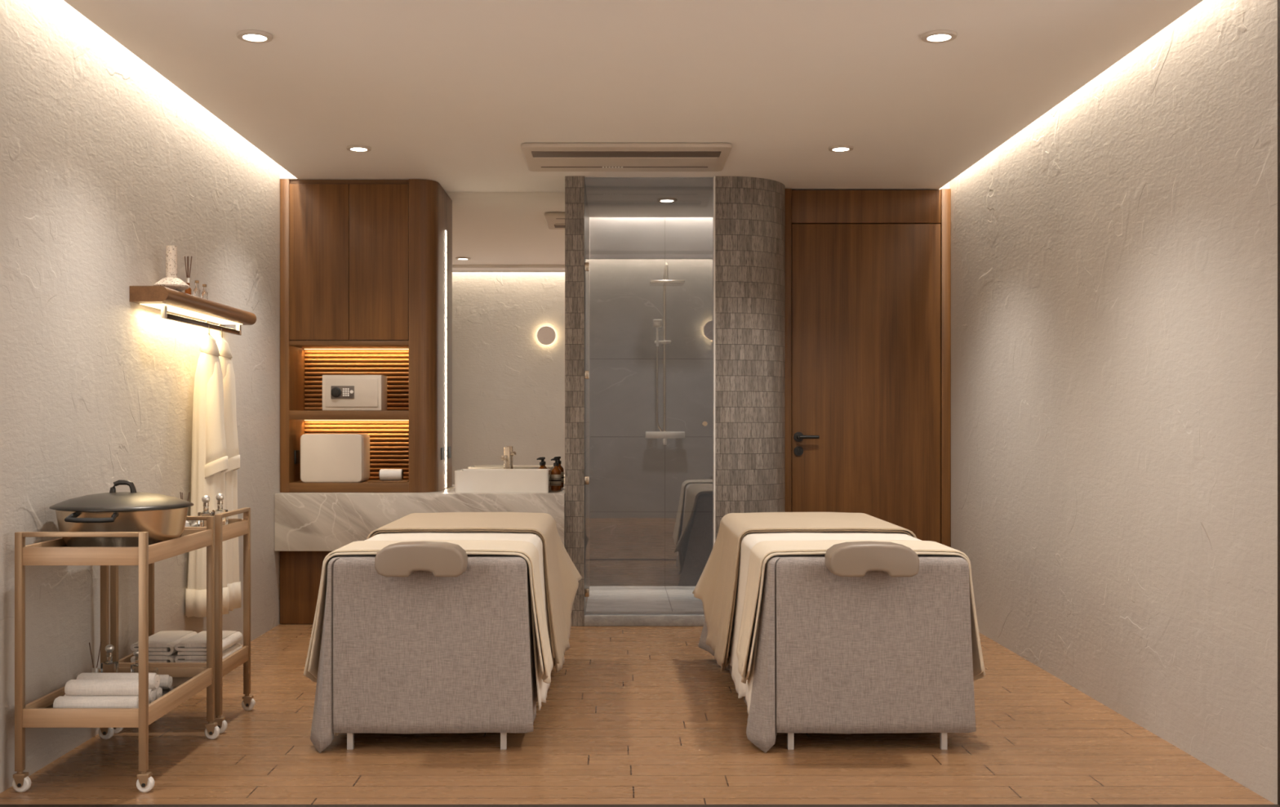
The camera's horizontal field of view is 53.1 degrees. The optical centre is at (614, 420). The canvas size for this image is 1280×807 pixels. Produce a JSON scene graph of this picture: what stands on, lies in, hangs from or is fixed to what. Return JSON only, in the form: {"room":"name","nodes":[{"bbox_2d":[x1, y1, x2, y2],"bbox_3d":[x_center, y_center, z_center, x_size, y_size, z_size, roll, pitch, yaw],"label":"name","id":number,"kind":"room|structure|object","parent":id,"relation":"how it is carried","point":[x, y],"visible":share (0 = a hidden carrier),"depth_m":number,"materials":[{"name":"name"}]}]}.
{"room":"spa massage room","nodes":[
{"label":"spa massage room","id":0,"kind":"room"},
{"bbox_2d":[0,0,279,792],"bbox_3d":[-2.060,-0.233,6.075,0.200,2.840,4.250,0,0,0],"label":"wall","id":1,"kind":"structure","parent":0,"point":[107,164],"depth_m":4.86,"materials":[{"name":"beige paint"}]},
{"bbox_2d":[129,285,256,335],"bbox_3d":[-1.881,-0.484,5.803,0.156,0.119,1.275,0,0,0],"label":"wall shelf","id":2,"kind":"object","parent":1,"relation":"attached to","point":[165,299],"visible":1,"depth_m":5.55,"materials":[{"name":"brown wood"}]},
{"bbox_2d":[152,244,189,291],"bbox_3d":[-1.878,-0.642,5.420,0.148,0.195,0.148,0,0,0],"label":"stone vase","id":3,"kind":"object","parent":2,"relation":"on","point":[171,281],"visible":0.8,"depth_m":5.40,"materials":[{"name":"stone"}]},
{"bbox_2d":[184,256,191,294],"bbox_3d":[-1.868,-0.632,5.600,0.028,0.175,0.028,0,0,-45],"label":"reed diffuser","id":4,"kind":"object","parent":2,"relation":"on","point":[188,291],"visible":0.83,"depth_m":5.60,"materials":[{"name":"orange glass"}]},
{"bbox_2d":[184,282,191,294],"bbox_3d":[-1.868,-0.575,5.600,0.028,0.060,0.028,0,0,0],"label":"bottle","id":5,"kind":"object","parent":4,"relation":"on","point":[188,291],"depth_m":5.59,"materials":[{"name":"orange glass"}]},
{"bbox_2d":[193,280,199,297],"bbox_3d":[-1.862,-0.584,5.700,0.028,0.080,0.028,0,0,0],"label":"bottle","id":6,"kind":"object","parent":2,"relation":"on","point":[196,291],"visible":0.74,"depth_m":5.69,"materials":[{"name":"clear glass"}]},
{"bbox_2d":[201,284,208,299],"bbox_3d":[-1.860,-0.581,5.800,0.028,0.074,0.028,0,0,0],"label":"bottle","id":7,"kind":"object","parent":2,"relation":"on","point":[204,293],"visible":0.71,"depth_m":5.79,"materials":[{"name":"clear glass"}]},
{"bbox_2d":[185,320,229,617],"bbox_3d":[-1.861,0.218,5.857,0.204,1.348,0.188,0,0,0],"label":"bathrobe","id":8,"kind":"object","parent":2,"relation":"hanging from","point":[209,452],"visible":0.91,"depth_m":5.79,"materials":[{"name":"beige fabric"}]},
{"bbox_2d":[216,324,240,610],"bbox_3d":[-1.861,0.218,6.047,0.204,1.348,0.188,0,0,0],"label":"bathrobe","id":9,"kind":"object","parent":2,"relation":"hanging from","point":[233,583],"visible":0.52,"depth_m":6.00,"materials":[{"name":"beige fabric"}]},
{"bbox_2d":[280,165,297,179],"bbox_3d":[-1.907,-1.533,7.705,0.105,0.240,0.450,0,0,0],"label":"trim","id":10,"kind":"structure","parent":1,"relation":"attached to","point":[284,174],"depth_m":7.48,"materials":[{"name":"paint"}]},
{"bbox_2d":[306,339,408,340],"bbox_3d":[-1.125,-0.233,7.980,1.670,2.840,0.100,0,0,0],"label":"wall","id":11,"kind":"structure","parent":0,"point":[306,340],"depth_m":7.93,"materials":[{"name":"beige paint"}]},
{"bbox_2d":[445,191,564,488],"bbox_3d":[-0.668,-0.497,7.913,0.752,1.828,0.022,0,0,0],"label":"wall mirror","id":12,"kind":"object","parent":11,"relation":"attached to","point":[505,251],"visible":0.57,"depth_m":7.90,"materials":[{"name":"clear mirror"}]},
{"bbox_2d":[564,176,589,626],"bbox_3d":[-0.234,-0.113,8.180,0.111,2.600,1.560,0,0,0],"label":"wall","id":13,"kind":"structure","parent":0,"point":[576,209],"depth_m":7.40,"materials":[{"name":"beige tile"}]},
{"bbox_2d":[63,0,1203,217],"bbox_3d":[0.061,-1.424,6.425,3.833,0.078,4.950,0,0,0],"label":"ceiling","id":14,"kind":"structure","parent":0,"point":[449,93],"depth_m":5.29,"materials":[{"name":"paint"}]},
{"bbox_2d":[236,29,272,43],"bbox_3d":[-1.320,-1.407,4.690,0.128,0.012,0.128,0,0,0],"label":"recessed light","id":15,"kind":"object","parent":14,"relation":"in","point":[248,35],"visible":1,"depth_m":4.68,"materials":[{"name":"plastic"}]},
{"bbox_2d":[346,144,371,151],"bbox_3d":[-1.325,-1.407,6.620,0.128,0.012,0.128,0,0,0],"label":"recessed light","id":16,"kind":"object","parent":14,"relation":"in","point":[354,148],"visible":1,"depth_m":6.60,"materials":[{"name":"plastic"}]},
{"bbox_2d":[520,142,732,171],"bbox_3d":[0.059,-1.397,6.820,1.079,0.029,0.640,0,0,0],"label":"air conditioner","id":17,"kind":"object","parent":14,"relation":"attached to","point":[539,157],"visible":1,"depth_m":6.71,"materials":[{"name":"plastic"}]},
{"bbox_2d":[657,197,676,202],"bbox_3d":[0.331,-1.407,8.170,0.128,0.012,0.128,0,0,0],"label":"recessed light","id":18,"kind":"object","parent":14,"relation":"in","point":[661,199],"visible":1,"depth_m":8.15,"materials":[{"name":"plastic"}]},
{"bbox_2d":[828,144,853,151],"bbox_3d":[1.168,-1.407,6.620,0.128,0.012,0.128,0,0,0],"label":"recessed light","id":19,"kind":"object","parent":14,"relation":"in","point":[841,148],"visible":1,"depth_m":6.60,"materials":[{"name":"plastic"}]},
{"bbox_2d":[920,29,956,43],"bbox_3d":[1.187,-1.407,4.690,0.128,0.012,0.128,0,0,0],"label":"recessed light","id":20,"kind":"object","parent":14,"relation":"in","point":[942,35],"visible":1,"depth_m":4.68,"materials":[{"name":"plastic"}]},
{"bbox_2d":[0,586,1275,804],"bbox_3d":[0.050,1.232,4.150,5.300,0.150,10.300,0,0,0],"label":"floor","id":21,"kind":"structure","parent":0,"point":[631,714],"depth_m":4.57,"materials":[{"name":"brown wood"}]},
{"bbox_2d":[12,515,220,791],"bbox_3d":[-1.701,0.771,4.438,0.448,0.831,0.718,0,0,0],"label":"trolley","id":22,"kind":"object","parent":21,"relation":"on","point":[187,682],"visible":0.88,"depth_m":4.09,"materials":[{"name":"brown wood"}]},
{"bbox_2d":[88,640,102,672],"bbox_3d":[-1.868,0.874,4.600,0.036,0.160,0.036,0,0,23],"label":"reed diffuser","id":23,"kind":"object","parent":22,"relation":"on","point":[94,669],"visible":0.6,"depth_m":4.59,"materials":[{"name":"clear glass"}]},
{"bbox_2d":[53,695,138,707],"bbox_3d":[-1.689,0.926,4.180,0.272,0.055,0.055,0,0,0],"label":"rolled towel","id":24,"kind":"object","parent":22,"relation":"on","point":[61,701],"visible":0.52,"depth_m":4.16,"materials":[{"name":"white fabric"}]},
{"bbox_2d":[64,679,138,696],"bbox_3d":[-1.674,0.878,4.209,0.252,0.055,0.055,0,0,0],"label":"rolled towel","id":25,"kind":"object","parent":24,"relation":"on","point":[73,686],"visible":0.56,"depth_m":4.18,"materials":[{"name":"white fabric"}]},
{"bbox_2d":[100,644,118,672],"bbox_3d":[-1.842,0.884,4.665,0.056,0.140,0.040,0,0,0],"label":"glass decanter","id":26,"kind":"object","parent":22,"relation":"on","point":[108,666],"visible":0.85,"depth_m":4.65,"materials":[{"name":"clear glass"}]},
{"bbox_2d":[100,654,118,672],"bbox_3d":[-1.842,0.904,4.665,0.056,0.100,0.040,0,0,0],"label":"bottle","id":27,"kind":"object","parent":26,"relation":"on","point":[108,666],"depth_m":4.65,"materials":[{"name":"clear glass"}]},
{"bbox_2d":[22,528,212,564],"bbox_3d":[-1.707,0.433,4.438,0.412,0.058,0.697,0,0,0],"label":"tray","id":28,"kind":"object","parent":22,"relation":"on","point":[51,552],"depth_m":4.09,"materials":[{"name":"brown wood"}]},
{"bbox_2d":[22,666,212,727],"bbox_3d":[-1.707,0.950,4.438,0.412,0.060,0.697,0,0,0],"label":"tray","id":29,"kind":"object","parent":22,"relation":"on","point":[187,682],"depth_m":4.09,"materials":[{"name":"brown wood"}]},
{"bbox_2d":[49,479,193,546],"bbox_3d":[-1.707,0.317,4.440,0.467,0.225,0.524,0,0,0],"label":"pan","id":30,"kind":"object","parent":22,"relation":"on","point":[164,517],"visible":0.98,"depth_m":4.28,"materials":[{"name":"brown metal"}]},
{"bbox_2d":[129,648,138,672],"bbox_3d":[-1.745,0.895,4.680,0.048,0.119,0.034,0,0,0],"label":"glass decanter","id":31,"kind":"object","parent":22,"relation":"on","point":[135,665],"visible":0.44,"depth_m":4.67,"materials":[{"name":"clear glass"}]},
{"bbox_2d":[129,657,138,672],"bbox_3d":[-1.745,0.912,4.680,0.048,0.085,0.034,0,0,0],"label":"bottle","id":32,"kind":"object","parent":31,"relation":"on","point":[135,665],"depth_m":4.67,"materials":[{"name":"clear glass"}]},
{"bbox_2d":[131,666,158,674],"bbox_3d":[-1.700,0.925,4.630,0.090,0.058,0.090,0,0,0],"label":"jar","id":33,"kind":"object","parent":22,"relation":"on","point":[151,669],"visible":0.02,"depth_m":4.64,"materials":[{"name":"clear glass"}]},
{"bbox_2d":[148,688,155,702],"bbox_3d":[-1.685,0.926,4.293,0.270,0.055,0.055,0,0,0],"label":"rolled towel","id":34,"kind":"object","parent":22,"relation":"on","point":[152,693],"visible":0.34,"depth_m":4.29,"materials":[{"name":"white fabric"}]},
{"bbox_2d":[76,672,159,688],"bbox_3d":[-1.677,0.878,4.321,0.265,0.055,0.055,0,0,0],"label":"rolled towel","id":35,"kind":"object","parent":34,"relation":"on","point":[153,677],"visible":0.55,"depth_m":4.30,"materials":[{"name":"white fabric"}]},
{"bbox_2d":[152,686,162,699],"bbox_3d":[-1.684,0.926,4.349,0.272,0.055,0.055,0,0,0],"label":"rolled towel","id":36,"kind":"object","parent":22,"relation":"on","point":[158,691],"visible":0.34,"depth_m":4.34,"materials":[{"name":"white fabric"}]},
{"bbox_2d":[158,674,172,688],"bbox_3d":[-1.647,0.929,4.560,0.125,0.050,0.050,0,0,0],"label":"rolled towel","id":37,"kind":"object","parent":22,"relation":"on","point":[166,680],"visible":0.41,"depth_m":4.54,"materials":[{"name":"white fabric"}]},
{"bbox_2d":[110,506,255,733],"bbox_3d":[-1.701,0.771,5.060,0.448,0.831,0.418,0,0,0],"label":"trolley","id":38,"kind":"object","parent":21,"relation":"on","point":[224,666],"visible":0.45,"depth_m":4.87,"materials":[{"name":"brown wood"}]},
{"bbox_2d":[118,644,248,676],"bbox_3d":[-1.707,0.950,5.060,0.412,0.060,0.396,0,0,0],"label":"tray","id":39,"kind":"object","parent":38,"relation":"on","point":[224,666],"depth_m":4.90,"materials":[{"name":"brown wood"}]},
{"bbox_2d":[180,491,189,526],"bbox_3d":[-1.657,0.352,4.918,0.038,0.155,0.040,0,0,0],"label":"reed diffuser","id":40,"kind":"object","parent":38,"relation":"on","point":[186,522],"visible":0.13,"depth_m":4.92,"materials":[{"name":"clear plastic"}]},
{"bbox_2d":[186,520,197,526],"bbox_3d":[-1.648,0.400,5.000,0.090,0.058,0.090,0,0,0],"label":"jar","id":41,"kind":"object","parent":38,"relation":"on","point":[191,522],"visible":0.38,"depth_m":4.96,"materials":[{"name":"clear glass"}]},
{"bbox_2d":[197,494,213,526],"bbox_3d":[-1.590,0.359,4.975,0.056,0.140,0.040,0,0,0],"label":"glass decanter","id":42,"kind":"object","parent":38,"relation":"on","point":[206,499],"visible":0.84,"depth_m":4.96,"materials":[{"name":"white"}]},
{"bbox_2d":[197,505,213,526],"bbox_3d":[-1.590,0.380,4.975,0.056,0.100,0.040,0,0,0],"label":"bottle","id":43,"kind":"object","parent":42,"relation":"on","point":[206,512],"depth_m":4.96,"materials":[{"name":"clear glass"}]},
{"bbox_2d":[184,519,248,541],"bbox_3d":[-1.707,0.433,5.060,0.412,0.058,0.396,0,0,0],"label":"tray","id":44,"kind":"object","parent":38,"relation":"on","point":[227,531],"depth_m":4.98,"materials":[{"name":"brown wood"}]},
{"bbox_2d":[212,493,227,524],"bbox_3d":[-1.577,0.359,5.110,0.056,0.140,0.040,0,0,0],"label":"glass decanter","id":45,"kind":"object","parent":38,"relation":"on","point":[220,496],"visible":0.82,"depth_m":5.10,"materials":[{"name":"white"}]},
{"bbox_2d":[212,502,227,524],"bbox_3d":[-1.577,0.380,5.110,0.056,0.100,0.040,0,0,0],"label":"bottle","id":46,"kind":"object","parent":45,"relation":"on","point":[220,509],"depth_m":5.09,"materials":[{"name":"clear glass"}]},
{"bbox_2d":[227,518,241,524],"bbox_3d":[-1.550,0.414,5.200,0.066,0.030,0.066,0,0,0],"label":"wooden bowl","id":47,"kind":"object","parent":38,"relation":"on","point":[229,520],"visible":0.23,"depth_m":5.17,"materials":[{"name":"brown wood"}]},
{"bbox_3d":[-1.707,0.951,5.060,0.376,0.007,0.360,0,0,0],"label":"mat","id":48,"kind":"object","parent":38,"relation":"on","visible":0},
{"bbox_2d":[130,650,178,662],"bbox_3d":[-1.779,0.924,5.065,0.166,0.045,0.300,0,0,0],"label":"folded towel","id":49,"kind":"object","parent":48,"relation":"on","point":[152,658],"visible":0.28,"depth_m":4.92,"materials":[{"name":"white fabric"}]},
{"bbox_2d":[130,630,197,654],"bbox_3d":[-1.779,0.876,5.065,0.166,0.045,0.300,0,0,0],"label":"folded towel","id":50,"kind":"object","parent":49,"relation":"on","point":[161,642],"visible":0.79,"depth_m":4.97,"materials":[{"name":"white fabric"}]},
{"bbox_2d":[174,643,242,662],"bbox_3d":[-1.605,0.924,5.065,0.174,0.045,0.300,0,0,0],"label":"folded towel","id":51,"kind":"object","parent":48,"relation":"on","point":[180,658],"visible":0.37,"depth_m":4.92,"materials":[{"name":"white fabric"}]},
{"bbox_2d":[174,630,242,654],"bbox_3d":[-1.605,0.876,5.065,0.174,0.045,0.300,0,0,0],"label":"folded towel","id":52,"kind":"object","parent":51,"relation":"on","point":[196,644],"visible":0.73,"depth_m":4.97,"materials":[{"name":"white fabric"}]},
{"bbox_2d":[280,551,331,623],"bbox_3d":[-1.125,0.969,7.696,1.664,0.437,0.461,0,0,0],"label":"base cabinet","id":53,"kind":"object","parent":21,"relation":"on","point":[300,571],"visible":0.12,"depth_m":7.46,"materials":[{"name":"brown wood"}]},
{"bbox_2d":[274,488,564,551],"bbox_3d":[-1.125,0.584,7.643,1.666,0.330,0.566,0,0,0],"label":"countertop","id":54,"kind":"structure","parent":53,"relation":"on","point":[304,521],"depth_m":7.36,"materials":[{"name":"beige stone"}]},
{"bbox_2d":[280,178,445,492],"bbox_3d":[-1.500,-0.496,7.694,0.917,1.829,0.428,0,0,0],"label":"tall cabinet","id":55,"kind":"object","parent":54,"relation":"on","point":[360,259],"visible":0.84,"depth_m":7.48,"materials":[{"name":"brown wood"}]},
{"bbox_2d":[294,449,299,463],"bbox_3d":[-1.900,0.217,7.650,0.008,0.080,0.100,0,0,0],"label":"power socket","id":56,"kind":"object","parent":55,"relation":"attached to","point":[296,451],"depth_m":7.64,"materials":[{"name":"black plastic"}]},
{"bbox_2d":[300,433,369,482],"bbox_3d":[-1.665,0.220,7.629,0.361,0.286,0.262,0,0,0],"label":"towel warmer","id":57,"kind":"object","parent":55,"relation":"on","point":[324,457],"visible":1,"depth_m":7.50,"materials":[{"name":"beige paint"}]},
{"bbox_2d":[288,479,408,492],"bbox_3d":[-1.556,0.391,7.691,0.698,0.055,0.418,0,0,0],"label":"shelf","id":58,"kind":"object","parent":55,"relation":"attached to","point":[295,485],"depth_m":7.48,"materials":[{"name":"brown wood"}]},
{"bbox_2d":[288,410,408,419],"bbox_3d":[-1.556,-0.034,7.691,0.698,0.053,0.418,0,0,0],"label":"shelf","id":59,"kind":"object","parent":55,"relation":"attached to","point":[293,415],"depth_m":7.48,"materials":[{"name":"brown wood"}]},
{"bbox_2d":[322,374,386,410],"bbox_3d":[-1.548,-0.165,7.604,0.348,0.208,0.232,0,0,0],"label":"safe","id":60,"kind":"object","parent":55,"relation":"on","point":[340,392],"visible":1,"depth_m":7.52,"materials":[{"name":"beige paint"}]},
{"bbox_2d":[368,479,408,482],"bbox_3d":[-1.337,0.359,7.620,0.230,0.008,0.200,0,0,0],"label":"tray","id":61,"kind":"object","parent":55,"relation":"on","point":[374,480],"visible":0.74,"depth_m":7.52,"materials":[{"name":"brown wood"}]},
{"bbox_2d":[378,468,403,479],"bbox_3d":[-1.332,0.321,7.620,0.136,0.068,0.068,0,0,0],"label":"rolled towel","id":62,"kind":"object","parent":61,"relation":"on","point":[384,473],"visible":1,"depth_m":7.59,"materials":[{"name":"white fabric"}]},
{"bbox_2d":[440,447,444,459],"bbox_3d":[-1.043,0.199,7.740,0.004,0.073,0.120,0,0,0],"label":"power socket","id":63,"kind":"object","parent":55,"relation":"attached to","point":[442,448],"depth_m":7.72,"materials":[{"name":"grey plastic"}]},
{"bbox_2d":[454,468,551,493],"bbox_3d":[-0.660,0.354,7.585,0.545,0.128,0.320,0,0,0],"label":"vessel basin","id":64,"kind":"object","parent":54,"relation":"in","point":[466,480],"visible":1,"depth_m":7.42,"materials":[{"name":"white ceramic"}]},
{"bbox_2d":[501,446,514,468],"bbox_3d":[-0.649,0.289,7.742,0.064,0.260,0.165,0,0,0],"label":"tap","id":65,"kind":"object","parent":54,"relation":"on","point":[506,457],"visible":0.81,"depth_m":7.79,"materials":[{"name":"silver metal"}]},
{"bbox_2d":[536,457,545,468],"bbox_3d":[-0.448,0.322,7.835,0.066,0.194,0.064,0,0,0],"label":"pump bottle","id":66,"kind":"object","parent":54,"relation":"on","point":[541,463],"visible":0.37,"depth_m":7.83,"materials":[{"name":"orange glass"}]},
{"bbox_2d":[550,457,561,490],"bbox_3d":[-0.356,0.322,7.710,0.066,0.194,0.064,0,0,0],"label":"pump bottle","id":67,"kind":"object","parent":54,"relation":"on","point":[556,473],"visible":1,"depth_m":7.69,"materials":[{"name":"orange glass"}]},
{"bbox_2d":[346,540,506,749],"bbox_3d":[-0.681,0.809,5.423,0.680,0.756,1.915,0,0,0],"label":"massage table","id":68,"kind":"object","parent":21,"relation":"on","point":[443,558],"visible":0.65,"depth_m":4.46,"materials":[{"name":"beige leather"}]},
{"bbox_2d":[374,540,467,576],"bbox_3d":[-0.684,0.488,4.530,0.313,0.115,0.131,0,0,0],"label":"cushion","id":69,"kind":"object","parent":68,"relation":"on","point":[443,558],"depth_m":4.47,"materials":[{"name":"beige leather"}]},
{"bbox_2d":[310,554,537,752],"bbox_3d":[-0.690,0.840,5.502,0.983,0.693,1.869,0,0,0],"label":"sheet","id":70,"kind":"object","parent":68,"relation":"on","point":[421,651],"visible":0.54,"depth_m":4.60,"materials":[{"name":"fabric"}]},
{"bbox_2d":[302,539,553,683],"bbox_3d":[-0.686,0.726,4.821,0.896,0.522,0.379,0,0,0],"label":"blanket","id":71,"kind":"object","parent":70,"relation":"on","point":[528,550],"visible":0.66,"depth_m":4.69,"materials":[{"name":"beige fabric"}]},
{"bbox_2d":[332,531,551,709],"bbox_3d":[-0.686,0.798,5.150,0.836,0.638,0.901,0,0,0],"label":"sheet","id":72,"kind":"object","parent":70,"relation":"on","point":[534,538],"visible":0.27,"depth_m":5.30,"materials":[{"name":"white fabric"}]},
{"bbox_2d":[366,511,582,671],"bbox_3d":[-0.685,0.771,5.950,1.038,0.628,0.962,0,0,0],"label":"blanket","id":73,"kind":"object","parent":70,"relation":"on","point":[562,575],"visible":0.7,"depth_m":5.86,"materials":[{"name":"beige fabric"}]},
{"bbox_2d":[584,611,705,626],"bbox_3d":[0.221,1.155,7.470,0.798,0.063,0.160,0,0,0],"label":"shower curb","id":74,"kind":"structure","parent":21,"relation":"on","point":[591,618],"depth_m":7.39,"materials":[{"name":"grey stone"}]},
{"bbox_2d":[786,540,947,749],"bbox_3d":[0.911,0.809,5.423,0.680,0.756,1.915,0,0,0],"label":"massage table","id":75,"kind":"object","parent":21,"relation":"on","point":[848,558],"visible":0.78,"depth_m":4.46,"materials":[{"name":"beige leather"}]},
{"bbox_2d":[697,554,976,752],"bbox_3d":[0.902,0.840,5.502,0.983,0.693,1.869,0,0,0],"label":"sheet","id":76,"kind":"object","parent":75,"relation":"on","point":[876,651],"visible":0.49,"depth_m":4.60,"materials":[{"name":"fabric"}]},
{"bbox_2d":[692,511,916,671],"bbox_3d":[0.907,0.771,5.950,1.038,0.628,0.962,0,0,0],"label":"blanket","id":77,"kind":"object","parent":76,"relation":"on","point":[717,584],"visible":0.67,"depth_m":5.88,"materials":[{"name":"beige fabric"}]},
{"bbox_2d":[727,531,958,713],"bbox_3d":[0.906,0.798,5.150,0.836,0.638,0.901,0,0,0],"label":"sheet","id":78,"kind":"object","parent":76,"relation":"on","point":[748,540],"visible":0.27,"depth_m":5.33,"materials":[{"name":"white fabric"}]},
{"bbox_2d":[736,539,985,683],"bbox_3d":[0.906,0.726,4.821,0.896,0.522,0.379,0,0,0],"label":"blanket","id":79,"kind":"object","parent":76,"relation":"on","point":[761,552],"visible":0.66,"depth_m":4.71,"materials":[{"name":"beige fabric"}]},
{"bbox_2d":[825,540,919,576],"bbox_3d":[0.908,0.488,4.530,0.313,0.115,0.131,0,0,0],"label":"cushion","id":80,"kind":"object","parent":75,"relation":"on","point":[848,558],"depth_m":4.47,"materials":[{"name":"beige leather"}]},
{"bbox_2d":[584,177,713,596],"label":"glass shower door","id":81,"kind":"structure","parent":0,"point":[651,501],"depth_m":8.96,"materials":[{"name":"clear glass"}]},
{"bbox_2d":[644,262,684,444],"bbox_3d":[0.347,-0.453,8.744,0.274,1.240,0.428,0,0,0],"label":"shower","id":82,"kind":"object","parent":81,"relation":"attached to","point":[664,434],"visible":1,"depth_m":8.85,"materials":[{"name":"silver metal"}]},
{"bbox_2d":[715,176,785,540],"bbox_3d":[0.849,-0.113,7.628,0.258,2.600,0.696,0,0,39],"label":"wall","id":83,"kind":"structure","parent":0,"point":[750,211],"depth_m":7.42,"materials":[{"name":"beige tile"}]},
{"bbox_2d":[713,175,715,544],"bbox_3d":[0.574,-0.144,7.423,0.008,2.536,0.075,0,0,0],"label":"trim","id":84,"kind":"structure","parent":83,"relation":"attached to","point":[713,175],"depth_m":7.38,"materials":[{"name":"white plastic"}]},
{"bbox_2d":[785,188,951,546],"bbox_3d":[1.538,-0.113,7.822,1.013,2.599,0.166,0,0,0],"label":"door","id":85,"kind":"structure","parent":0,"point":[868,273],"depth_m":7.80,"materials":[{"name":"brown wood"}]},
{"bbox_2d":[949,0,1277,804],"bbox_3d":[2.145,-0.233,6.076,0.200,2.840,4.248,0,0,0],"label":"wall","id":86,"kind":"structure","parent":0,"point":[1114,259],"depth_m":4.98,"materials":[{"name":"beige paint"}]},
{"bbox_2d":[0,804,1279,806],"bbox_3d":[0.050,1.185,3.920,5.200,0.004,0.060,0,0,0],"label":"trim","id":87,"kind":"structure","parent":86,"relation":"attached to","point":[1,805],"depth_m":3.93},
{"bbox_2d":[937,182,949,190],"bbox_3d":[2.011,-1.533,7.880,0.067,0.240,0.100,0,0,0],"label":"trim","id":88,"kind":"structure","parent":86,"relation":"attached to","point":[947,185],"depth_m":7.83,"materials":[{"name":"paint"}]},
{"bbox_2d":[1277,0,1279,804],"bbox_3d":[2.373,-0.098,3.920,0.655,2.570,0.060,0,0,0],"label":"trim","id":89,"kind":"structure","parent":86,"relation":"attached to","point":[1278,1],"depth_m":3.94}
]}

